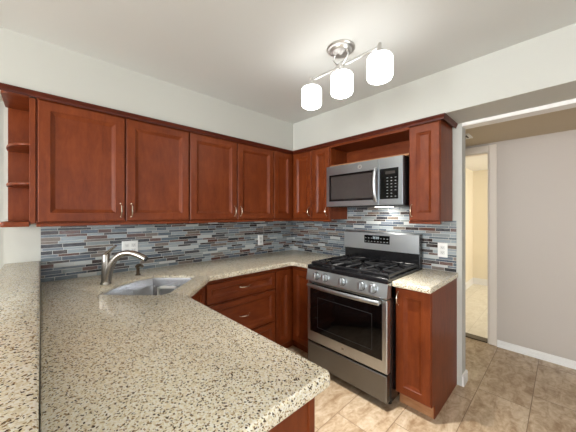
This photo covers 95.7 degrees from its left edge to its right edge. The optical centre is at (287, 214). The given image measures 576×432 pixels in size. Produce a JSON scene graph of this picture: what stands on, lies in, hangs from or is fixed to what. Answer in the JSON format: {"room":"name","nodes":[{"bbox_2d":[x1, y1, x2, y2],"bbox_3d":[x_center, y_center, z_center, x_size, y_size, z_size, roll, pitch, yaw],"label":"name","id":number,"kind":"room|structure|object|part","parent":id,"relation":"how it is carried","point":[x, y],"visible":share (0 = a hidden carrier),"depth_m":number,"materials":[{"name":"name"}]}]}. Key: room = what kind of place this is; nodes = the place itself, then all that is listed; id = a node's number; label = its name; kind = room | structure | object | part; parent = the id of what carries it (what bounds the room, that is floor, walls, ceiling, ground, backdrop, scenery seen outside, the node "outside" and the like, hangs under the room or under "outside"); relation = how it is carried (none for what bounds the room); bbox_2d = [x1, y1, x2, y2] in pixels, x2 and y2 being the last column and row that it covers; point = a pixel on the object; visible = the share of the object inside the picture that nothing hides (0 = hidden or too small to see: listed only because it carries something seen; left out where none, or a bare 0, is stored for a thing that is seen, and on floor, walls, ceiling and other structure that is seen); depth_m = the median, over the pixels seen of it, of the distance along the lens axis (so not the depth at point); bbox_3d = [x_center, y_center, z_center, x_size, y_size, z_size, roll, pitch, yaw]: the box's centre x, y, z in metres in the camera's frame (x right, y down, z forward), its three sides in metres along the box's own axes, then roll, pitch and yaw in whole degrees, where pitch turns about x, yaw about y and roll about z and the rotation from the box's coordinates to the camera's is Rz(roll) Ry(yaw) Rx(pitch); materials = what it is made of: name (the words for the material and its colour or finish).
{"room":"kitchen","nodes":[
{"label":"kitchen","id":0,"kind":"room"},
{"bbox_2d":[0,101,3,268],"bbox_3d":[-2.789,0.170,2.387,5.700,2.440,0.100,0,0,-43],"label":"wall","id":1,"kind":"structure","parent":0,"point":[1,102],"depth_m":2.43,"materials":[{"name":"paint"}]},
{"bbox_2d":[4,105,286,413],"bbox_3d":[-0.929,0.170,2.647,2.642,2.440,0.120,0,0,-43],"label":"wall","id":2,"kind":"structure","parent":0,"point":[21,244],"depth_m":1.74,"materials":[{"name":"paint"}]},
{"bbox_2d":[0,90,35,226],"bbox_3d":[-1.676,-0.318,1.631,0.146,0.786,0.325,0,0,-43],"label":"shelf","id":3,"kind":"object","parent":2,"relation":"attached to","point":[21,147],"visible":0.95,"depth_m":1.70,"materials":[{"name":"brown wood"}]},
{"bbox_3d":[-1.684,-0.702,1.619,0.117,0.019,0.306,0,0,-43],"label":"panel","id":4,"kind":"part","parent":3,"relation":"part of","materials":[{"name":"brown wood"}]},
{"bbox_3d":[-1.682,0.060,1.617,0.117,0.030,0.312,0,0,-43],"label":"panel","id":5,"kind":"part","parent":3,"relation":"part of","materials":[{"name":"brown wood"}]},
{"bbox_3d":[-1.687,-0.183,1.627,0.109,0.016,0.290,0,0,-43],"label":"shelf","id":6,"kind":"part","parent":3,"relation":"part of","materials":[{"name":"brown wood"}]},
{"bbox_3d":[-1.687,-0.418,1.627,0.109,0.016,0.290,0,0,-43],"label":"shelf","id":7,"kind":"part","parent":3,"relation":"part of","materials":[{"name":"brown wood"}]},
{"bbox_3d":[-1.779,-0.327,1.749,0.134,0.767,0.012,0,0,-43],"label":"panel","id":8,"kind":"part","parent":3,"relation":"part of","materials":[{"name":"brown wood"}]},
{"bbox_3d":[-1.632,-0.319,1.671,0.028,0.752,0.303,0,0,-43],"label":"panel","id":9,"kind":"part","parent":3,"relation":"part of","materials":[{"name":"brown wood"}]},
{"bbox_2d":[36,98,188,226],"bbox_3d":[-1.267,-0.317,1.987,0.935,0.787,0.355,0,0,-43],"label":"upper cabinet","id":10,"kind":"object","parent":2,"relation":"attached to","point":[93,167],"visible":1,"depth_m":1.81,"materials":[{"name":"brown wood"}]},
{"bbox_3d":[-1.345,-0.321,1.730,0.453,0.738,0.020,0,0,-43],"label":"door","id":11,"kind":"part","parent":10,"relation":"part of","materials":[{"name":"brown wood"}]},
{"bbox_3d":[-1.185,0.067,1.901,0.935,0.020,0.038,0,0,-43],"label":"light rail","id":12,"kind":"part","parent":10,"relation":"part of","materials":[{"name":"brown wood"}]},
{"bbox_3d":[-1.008,-0.321,2.049,0.457,0.738,0.020,0,0,-43],"label":"door","id":13,"kind":"part","parent":10,"relation":"part of","materials":[{"name":"brown wood"}]},
{"bbox_2d":[41,221,292,282],"bbox_3d":[-0.825,0.266,2.657,2.459,0.421,0.008,0,0,-43],"label":"backsplash","id":14,"kind":"structure","parent":2,"relation":"attached to","point":[67,252],"depth_m":2.31,"materials":[{"name":"tile"}]},
{"bbox_2d":[122,240,137,251],"bbox_3d":[-1.318,0.282,2.179,0.118,0.118,0.009,0,0,-43],"label":"wall outlet","id":15,"kind":"object","parent":14,"relation":"attached to","point":[126,245],"visible":0.66,"depth_m":2.18,"materials":[{"name":"white plastic"}]},
{"bbox_2d":[258,235,262,244],"bbox_3d":[-0.327,0.310,3.117,0.074,0.120,0.009,0,0,-43],"label":"wall outlet","id":16,"kind":"object","parent":14,"relation":"attached to","point":[260,237],"visible":1,"depth_m":3.11,"materials":[{"name":"white plastic"}]},
{"bbox_2d":[189,132,272,222],"bbox_3d":[-0.590,-0.317,2.628,0.929,0.787,0.355,0,0,-43],"label":"upper cabinet","id":17,"kind":"object","parent":2,"relation":"attached to","point":[230,181],"visible":0.94,"depth_m":2.47,"materials":[{"name":"brown wood"}]},
{"bbox_3d":[-0.666,-0.321,2.373,0.458,0.738,0.020,0,0,-43],"label":"door","id":18,"kind":"part","parent":17,"relation":"part of","materials":[{"name":"brown wood"}]},
{"bbox_3d":[-0.507,0.067,2.542,0.929,0.020,0.038,0,0,-43],"label":"light rail","id":19,"kind":"part","parent":17,"relation":"part of","materials":[{"name":"brown wood"}]},
{"bbox_3d":[-0.328,-0.321,2.692,0.450,0.738,0.020,0,0,-43],"label":"door","id":20,"kind":"part","parent":17,"relation":"part of","materials":[{"name":"brown wood"}]},
{"bbox_2d":[273,150,312,220],"bbox_3d":[0.058,-0.317,3.067,0.612,0.787,0.608,0,0,-43],"label":"upper cabinet","id":21,"kind":"object","parent":2,"relation":"attached to","point":[292,173],"visible":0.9,"depth_m":2.95,"materials":[{"name":"brown wood"}]},
{"bbox_3d":[-0.060,-0.321,2.946,0.263,0.738,0.020,0,0,-43],"label":"door","id":22,"kind":"part","parent":21,"relation":"part of","materials":[{"name":"brown wood"}]},
{"bbox_3d":[-0.062,0.067,2.963,0.296,0.020,0.038,0,0,-43],"label":"light rail","id":23,"kind":"part","parent":21,"relation":"part of","materials":[{"name":"brown wood"}]},
{"bbox_3d":[0.160,0.067,2.972,0.038,0.020,0.330,0,0,-43],"label":"light rail","id":24,"kind":"part","parent":21,"relation":"part of","materials":[{"name":"brown wood"}]},
{"bbox_3d":[0.162,-0.321,2.949,0.020,0.738,0.279,0,0,-43],"label":"door","id":25,"kind":"part","parent":21,"relation":"part of","materials":[{"name":"brown wood"}]},
{"bbox_2d":[0,0,575,123],"bbox_3d":[-0.758,-1.105,0.248,5.910,0.110,6.000,0,0,-43],"label":"ceiling","id":26,"kind":"structure","parent":0,"point":[259,56],"depth_m":1.54,"materials":[{"name":"paint"}]},
{"bbox_2d":[302,39,392,109],"bbox_3d":[0.340,-0.900,1.649,0.176,0.298,0.648,0,0,-43],"label":"ceiling light","id":27,"kind":"object","parent":26,"relation":"attached to","point":[380,62],"visible":1,"depth_m":1.59,"materials":[{"name":"white glass"}]},
{"bbox_3d":[0.165,-0.821,1.833,0.140,0.140,0.140,0,0,-43],"label":"lamp shade","id":28,"kind":"part","parent":27,"relation":"part of","materials":[{"name":"white glass"}]},
{"bbox_3d":[0.340,-0.821,1.649,0.140,0.140,0.140,0,0,-43],"label":"lamp shade","id":29,"kind":"part","parent":27,"relation":"part of","materials":[{"name":"white glass"}]},
{"bbox_3d":[0.339,-0.937,1.649,0.017,0.017,0.528,0,0,-43],"label":"arm","id":30,"kind":"part","parent":27,"relation":"part of","materials":[{"name":"silver metal"}]},
{"bbox_3d":[0.514,-0.821,1.464,0.140,0.140,0.140,0,0,-43],"label":"lamp shade","id":31,"kind":"part","parent":27,"relation":"part of","materials":[{"name":"white glass"}]},
{"bbox_2d":[0,23,575,150],"bbox_3d":[0.721,-0.892,0.890,2.660,0.316,4.700,0,0,-43],"label":"wall","id":32,"kind":"structure","parent":0,"point":[540,70],"depth_m":1.83,"materials":[{"name":"paint"}]},
{"bbox_2d":[39,284,575,431],"bbox_3d":[0.637,1.440,1.568,9.750,0.100,6.000,0,0,-43],"label":"floor","id":33,"kind":"structure","parent":0,"point":[505,390],"depth_m":1.94,"materials":[{"name":"tile"}]},
{"bbox_2d":[191,287,203,304],"bbox_3d":[-1.017,0.954,1.743,0.908,0.872,1.048,0,0,-43],"label":"base cabinet","id":34,"kind":"object","parent":33,"relation":"on","point":[199,296],"visible":0.03,"depth_m":1.94,"materials":[{"name":"brown wood"}]},
{"bbox_2d":[204,269,274,341],"bbox_3d":[-0.572,0.954,2.454,0.724,0.872,0.627,0,0,-43],"label":"base cabinet","id":35,"kind":"object","parent":33,"relation":"on","point":[248,300],"visible":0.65,"depth_m":2.29,"materials":[{"name":"brown wood"}]},
{"bbox_3d":[-0.381,0.629,2.264,0.700,0.154,0.020,0,0,-43],"label":"drawer","id":36,"kind":"part","parent":35,"relation":"part of","materials":[{"name":"brown wood"}]},
{"bbox_3d":[-0.381,0.871,2.264,0.700,0.289,0.020,0,0,-43],"label":"drawer","id":37,"kind":"part","parent":35,"relation":"part of","materials":[{"name":"brown wood"}]},
{"bbox_3d":[-0.381,1.159,2.264,0.700,0.247,0.020,0,0,-43],"label":"drawer","id":38,"kind":"part","parent":35,"relation":"part of","materials":[{"name":"brown wood"}]},
{"bbox_2d":[274,266,308,352],"bbox_3d":[0.075,0.954,2.895,0.818,0.872,0.876,0,0,-43],"label":"base cabinet","id":39,"kind":"object","parent":33,"relation":"on","point":[291,289],"visible":0.23,"depth_m":2.60,"materials":[{"name":"brown wood"}]},
{"bbox_2d":[40,250,336,431],"bbox_3d":[-0.130,0.496,1.923,2.458,0.040,2.014,0,0,-43],"label":"countertop","id":40,"kind":"structure","parent":39,"relation":"on","point":[170,362],"depth_m":0.84,"materials":[{"name":"stone"}]},
{"bbox_2d":[100,245,147,284],"bbox_3d":[-1.112,0.343,1.778,0.322,0.266,0.068,0,0,-1],"label":"kitchen faucet","id":41,"kind":"object","parent":40,"relation":"on","point":[108,264],"visible":1,"depth_m":1.75,"materials":[{"name":"silver metal"}]},
{"bbox_3d":[-1.213,0.250,1.775,0.096,0.081,0.036,0,0,2],"label":"lever","id":42,"kind":"part","parent":41,"relation":"part of","materials":[{"name":"silver metal"}]},
{"bbox_2d":[135,264,143,275],"bbox_3d":[-1.160,0.431,2.035,0.067,0.090,0.039,0,0,17],"label":"soap dispenser","id":43,"kind":"object","parent":40,"relation":"on","point":[137,266],"visible":1,"depth_m":2.03,"materials":[{"name":"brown metal"}]},
{"bbox_2d":[103,278,192,294],"bbox_3d":[-0.934,0.597,1.783,0.433,0.207,0.478,0,0,2],"label":"sink","id":44,"kind":"object","parent":40,"relation":"in","point":[149,286],"visible":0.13,"depth_m":1.98,"materials":[{"name":"grey metal"}]},
{"bbox_2d":[157,286,178,294],"bbox_3d":[-0.906,0.587,1.971,0.140,0.077,0.047,0,0,2],"label":"sink caddy","id":45,"kind":"object","parent":44,"relation":"in","point":[161,290],"visible":0.57,"depth_m":1.96,"materials":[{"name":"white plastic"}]},
{"bbox_3d":[-0.047,0.917,2.580,0.196,0.730,0.020,0,0,-43],"label":"door","id":46,"kind":"part","parent":39,"relation":"part of","materials":[{"name":"brown wood"}]},
{"bbox_3d":[0.147,0.917,2.566,0.020,0.730,0.263,0,0,-43],"label":"door","id":47,"kind":"part","parent":39,"relation":"part of","materials":[{"name":"brown wood"}]},
{"bbox_2d":[268,397,314,431],"bbox_3d":[-0.439,0.954,0.925,0.625,0.872,0.925,0,0,-43],"label":"base cabinet","id":48,"kind":"object","parent":33,"relation":"on","point":[302,419],"visible":0.02,"depth_m":0.75,"materials":[{"name":"brown wood"}]},
{"bbox_2d":[306,230,421,403],"bbox_3d":[0.654,0.781,2.306,0.750,1.218,0.763,0,0,-43],"label":"gas range","id":49,"kind":"object","parent":33,"relation":"on","point":[352,295],"visible":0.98,"depth_m":2.08,"materials":[{"name":"silver metal"}]},
{"bbox_3d":[0.237,0.541,2.274,0.044,0.063,0.062,0,0,-43],"label":"knob","id":50,"kind":"part","parent":49,"relation":"part of","materials":[{"name":"silver metal"}]},
{"bbox_3d":[0.302,0.541,2.206,0.044,0.063,0.062,0,0,-43],"label":"knob","id":51,"kind":"part","parent":49,"relation":"part of","materials":[{"name":"silver metal"}]},
{"bbox_3d":[0.421,0.541,2.080,0.044,0.063,0.062,0,0,-43],"label":"knob","id":52,"kind":"part","parent":49,"relation":"part of","materials":[{"name":"silver metal"}]},
{"bbox_3d":[0.408,0.625,2.069,0.067,0.034,0.671,0,0,-43],"label":"handle","id":53,"kind":"part","parent":49,"relation":"part of","materials":[{"name":"silver metal"}]},
{"bbox_3d":[0.432,0.825,2.092,0.004,0.426,0.677,0,0,-43],"label":"door glass","id":54,"kind":"part","parent":49,"relation":"part of","materials":[{"name":"black glass"}]},
{"bbox_3d":[0.453,1.236,2.112,0.056,0.192,0.745,0,0,-43],"label":"storage drawer","id":55,"kind":"part","parent":49,"relation":"part of","materials":[{"name":"silver metal"}]},
{"bbox_3d":[0.453,0.868,2.112,0.056,0.520,0.749,0,0,-43],"label":"oven door","id":56,"kind":"part","parent":49,"relation":"part of","materials":[{"name":"silver metal"}]},
{"bbox_3d":[0.470,0.543,2.128,0.122,0.109,0.757,0,0,-43],"label":"control panel","id":57,"kind":"part","parent":49,"relation":"part of","materials":[{"name":"silver metal"}]},
{"bbox_3d":[0.539,0.541,1.955,0.044,0.063,0.062,0,0,-43],"label":"knob","id":58,"kind":"part","parent":49,"relation":"part of","materials":[{"name":"silver metal"}]},
{"bbox_2d":[308,260,419,284],"bbox_3d":[0.653,0.475,2.301,0.597,0.038,0.757,0,0,-43],"label":"cooktop","id":59,"kind":"object","parent":49,"relation":"in","point":[372,278],"depth_m":2.13,"materials":[{"name":"black metal"}]},
{"bbox_3d":[0.603,0.541,1.887,0.044,0.063,0.062,0,0,-43],"label":"knob","id":60,"kind":"part","parent":49,"relation":"part of","materials":[{"name":"silver metal"}]},
{"bbox_3d":[0.891,0.259,2.536,0.086,0.173,0.755,0,0,-43],"label":"backguard panel","id":61,"kind":"part","parent":49,"relation":"part of","materials":[{"name":"silver metal"}]},
{"bbox_2d":[396,278,456,418],"bbox_3d":[1.063,0.954,1.995,0.636,0.872,0.239,0,0,-43],"label":"base cabinet","id":62,"kind":"object","parent":33,"relation":"on","point":[426,324],"visible":0.98,"depth_m":1.83,"materials":[{"name":"brown wood"}]},
{"bbox_3d":[0.864,0.903,1.808,0.020,0.750,0.232,0,0,-43],"label":"door","id":63,"kind":"part","parent":62,"relation":"part of","materials":[{"name":"brown wood"}]},
{"bbox_2d":[392,268,457,293],"bbox_3d":[1.062,0.496,1.989,0.636,0.040,0.252,0,0,-43],"label":"countertop","id":64,"kind":"structure","parent":62,"relation":"on","point":[425,280],"depth_m":1.87,"materials":[{"name":"stone"}]},
{"bbox_3d":[1.163,0.954,1.930,0.582,0.872,0.008,0,0,-43],"label":"panel","id":65,"kind":"part","parent":62,"relation":"part of","materials":[{"name":"brown wood"}]},
{"bbox_2d":[299,98,575,385],"bbox_3d":[1.022,0.170,2.586,0.110,2.440,4.850,0,0,-43],"label":"wall","id":66,"kind":"structure","parent":0,"point":[458,134],"depth_m":2.12,"materials":[{"name":"paint"}]},
{"bbox_2d":[312,146,346,221],"bbox_3d":[0.443,-0.317,2.847,0.355,0.787,0.240,0,0,-43],"label":"upper cabinet","id":67,"kind":"object","parent":66,"relation":"attached to","point":[324,157],"visible":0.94,"depth_m":2.76,"materials":[{"name":"brown wood"}]},
{"bbox_3d":[0.346,-0.321,2.755,0.020,0.738,0.231,0,0,-43],"label":"door","id":68,"kind":"part","parent":67,"relation":"part of","materials":[{"name":"brown wood"}]},
{"bbox_3d":[0.356,0.067,2.764,0.038,0.020,0.240,0,0,-43],"label":"light rail","id":69,"kind":"part","parent":67,"relation":"part of","materials":[{"name":"brown wood"}]},
{"bbox_2d":[330,127,409,166],"bbox_3d":[0.812,-0.592,2.487,0.314,0.236,0.789,0,0,-43],"label":"upper cabinet","id":70,"kind":"object","parent":66,"relation":"attached to","point":[396,142],"visible":0.52,"depth_m":2.50,"materials":[{"name":"brown wood"}]},
{"bbox_2d":[327,155,408,207],"bbox_3d":[0.763,-0.266,2.439,0.444,0.404,0.757,0,0,-43],"label":"microwave","id":71,"kind":"object","parent":70,"relation":"attached to","point":[383,182],"visible":1,"depth_m":2.25,"materials":[{"name":"silver metal"}]},
{"bbox_3d":[0.572,-0.250,2.398,0.002,0.256,0.480,0,0,-43],"label":"door glass","id":72,"kind":"part","parent":71,"relation":"part of","materials":[{"name":"grey glass"}]},
{"bbox_3d":[0.578,-0.270,2.405,0.014,0.391,0.553,0,0,-43],"label":"door","id":73,"kind":"part","parent":71,"relation":"part of","materials":[{"name":"silver metal"}]},
{"bbox_3d":[0.728,-0.249,2.194,0.057,0.296,0.031,0,0,-43],"label":"handle","id":74,"kind":"part","parent":71,"relation":"part of","materials":[{"name":"silver metal"}]},
{"bbox_3d":[0.824,-0.250,2.132,0.002,0.252,0.158,0,0,-43],"label":"control panel","id":75,"kind":"part","parent":71,"relation":"part of","materials":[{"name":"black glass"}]},
{"bbox_3d":[0.812,-0.482,2.487,0.314,0.016,0.789,0,0,-43],"label":"panel","id":76,"kind":"part","parent":70,"relation":"part of","materials":[{"name":"brown wood"}]},
{"bbox_3d":[0.812,-0.693,2.487,0.314,0.034,0.789,0,0,-43],"label":"panel","id":77,"kind":"part","parent":70,"relation":"part of","materials":[{"name":"brown wood"}]},
{"bbox_3d":[0.922,-0.583,2.591,0.011,0.186,0.789,0,0,-43],"label":"panel","id":78,"kind":"part","parent":70,"relation":"part of","materials":[{"name":"brown wood"}]},
{"bbox_2d":[293,207,455,271],"bbox_3d":[0.721,0.196,2.818,0.008,0.561,1.899,0,0,-43],"label":"backsplash","id":79,"kind":"structure","parent":66,"relation":"attached to","point":[323,237],"depth_m":2.62,"materials":[{"name":"tile"}]},
{"bbox_2d":[438,243,447,257],"bbox_3d":[1.299,0.303,2.195,0.009,0.120,0.074,0,0,-43],"label":"wall outlet","id":80,"kind":"object","parent":79,"relation":"attached to","point":[442,247],"visible":1,"depth_m":2.19,"materials":[{"name":"white plastic"}]},
{"bbox_2d":[409,119,451,223],"bbox_3d":[1.146,-0.317,2.104,0.355,0.787,0.225,0,0,-43],"label":"upper cabinet","id":81,"kind":"object","parent":66,"relation":"attached to","point":[430,143],"visible":0.98,"depth_m":2.02,"materials":[{"name":"brown wood"}]},
{"bbox_2d":[0,82,457,153],"bbox_3d":[-0.138,-0.714,1.789,2.648,0.036,1.608,0,0,-43],"label":"crown molding","id":82,"kind":"structure","parent":81,"relation":"attached to","point":[5,87],"depth_m":2.02,"materials":[{"name":"brown wood"}]},
{"bbox_3d":[1.049,-0.321,2.012,0.020,0.738,0.218,0,0,-43],"label":"door","id":83,"kind":"part","parent":81,"relation":"part of","materials":[{"name":"brown wood"}]},
{"bbox_3d":[1.059,0.067,2.022,0.038,0.020,0.225,0,0,-43],"label":"light rail","id":84,"kind":"part","parent":81,"relation":"part of","materials":[{"name":"brown wood"}]},
{"bbox_2d":[462,369,467,386],"bbox_3d":[0.653,1.345,2.987,0.124,0.090,2.341,0,0,-43],"label":"baseboard","id":85,"kind":"structure","parent":66,"relation":"attached to","point":[465,374],"depth_m":2.13,"materials":[{"name":"white paint"}]},
{"bbox_2d":[465,168,472,282],"bbox_3d":[2.730,0.265,4.375,2.790,2.250,0.100,0,0,-43],"label":"wall","id":86,"kind":"structure","parent":0,"point":[468,173],"depth_m":4.99,"materials":[{"name":"beige paint"}]},
{"bbox_2d":[465,155,487,170],"bbox_3d":[3.607,-0.910,3.449,2.790,0.100,2.650,0,0,-43],"label":"ceiling","id":87,"kind":"structure","parent":0,"point":[475,163],"depth_m":4.44,"materials":[{"name":"white paint"}]},
{"bbox_2d":[473,170,487,279],"bbox_3d":[4.584,0.265,4.373,0.100,2.250,2.450,0,0,-43],"label":"wall","id":88,"kind":"structure","parent":0,"point":[480,178],"depth_m":5.14,"materials":[{"name":"beige paint"}]},
{"bbox_2d":[465,278,487,289],"bbox_3d":[3.574,1.330,3.418,2.680,0.120,2.450,0,0,-43],"label":"baseboard","id":89,"kind":"structure","parent":88,"relation":"attached to","point":[471,281],"depth_m":5.09,"materials":[{"name":"white paint"}]},
{"bbox_2d":[465,129,575,360],"bbox_3d":[2.093,0.264,2.946,0.100,2.252,5.800,0,0,-43],"label":"wall","id":90,"kind":"structure","parent":0,"point":[536,175],"depth_m":2.53,"materials":[{"name":"paint"}]},
{"bbox_2d":[465,332,487,342],"bbox_3d":[1.902,1.384,3.140,0.110,0.012,0.819,0,0,-43],"label":"trim","id":91,"kind":"structure","parent":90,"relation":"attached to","point":[475,337],"depth_m":2.91,"materials":[{"name":"white wood"}]},
{"bbox_2d":[465,144,496,345],"bbox_3d":[1.899,0.326,3.138,0.118,2.128,0.981,0,0,-43],"label":"door frame","id":92,"kind":"structure","parent":90,"relation":"in","point":[490,150],"depth_m":2.77,"materials":[{"name":"paint"}]},
{"bbox_2d":[497,340,575,369],"bbox_3d":[3.120,1.357,1.769,0.026,0.066,2.680,0,0,-43],"label":"baseboard","id":93,"kind":"structure","parent":90,"relation":"attached to","point":[558,360],"depth_m":2.51,"materials":[{"name":"white paint"}]},
{"bbox_2d":[465,107,575,146],"bbox_3d":[1.929,-0.812,2.377,0.920,0.100,5.200,0,0,-43],"label":"ceiling","id":94,"kind":"structure","parent":0,"point":[562,120],"depth_m":2.32,"materials":[{"name":"paint"}]},
{"bbox_2d":[465,133,472,138],"bbox_3d":[1.708,-0.756,2.582,0.170,0.012,0.170,0,0,-43],"label":"ceiling vent","id":95,"kind":"object","parent":94,"relation":"in","point":[468,135],"visible":0.37,"depth_m":2.53,"materials":[{"name":"white paint"}]},
{"bbox_3d":[-1.096,0.877,1.028,0.140,1.027,1.998,0,0,-43],"label":"wall","id":96,"kind":"structure","parent":0,"visible":0},
{"bbox_2d":[0,261,40,431],"bbox_3d":[-1.086,0.343,1.017,0.174,0.040,2.029,0,0,-43],"label":"ledge","id":97,"kind":"object","parent":96,"relation":"on","point":[19,282],"visible":1,"depth_m":0.63,"materials":[{"name":"stone"}]}
]}

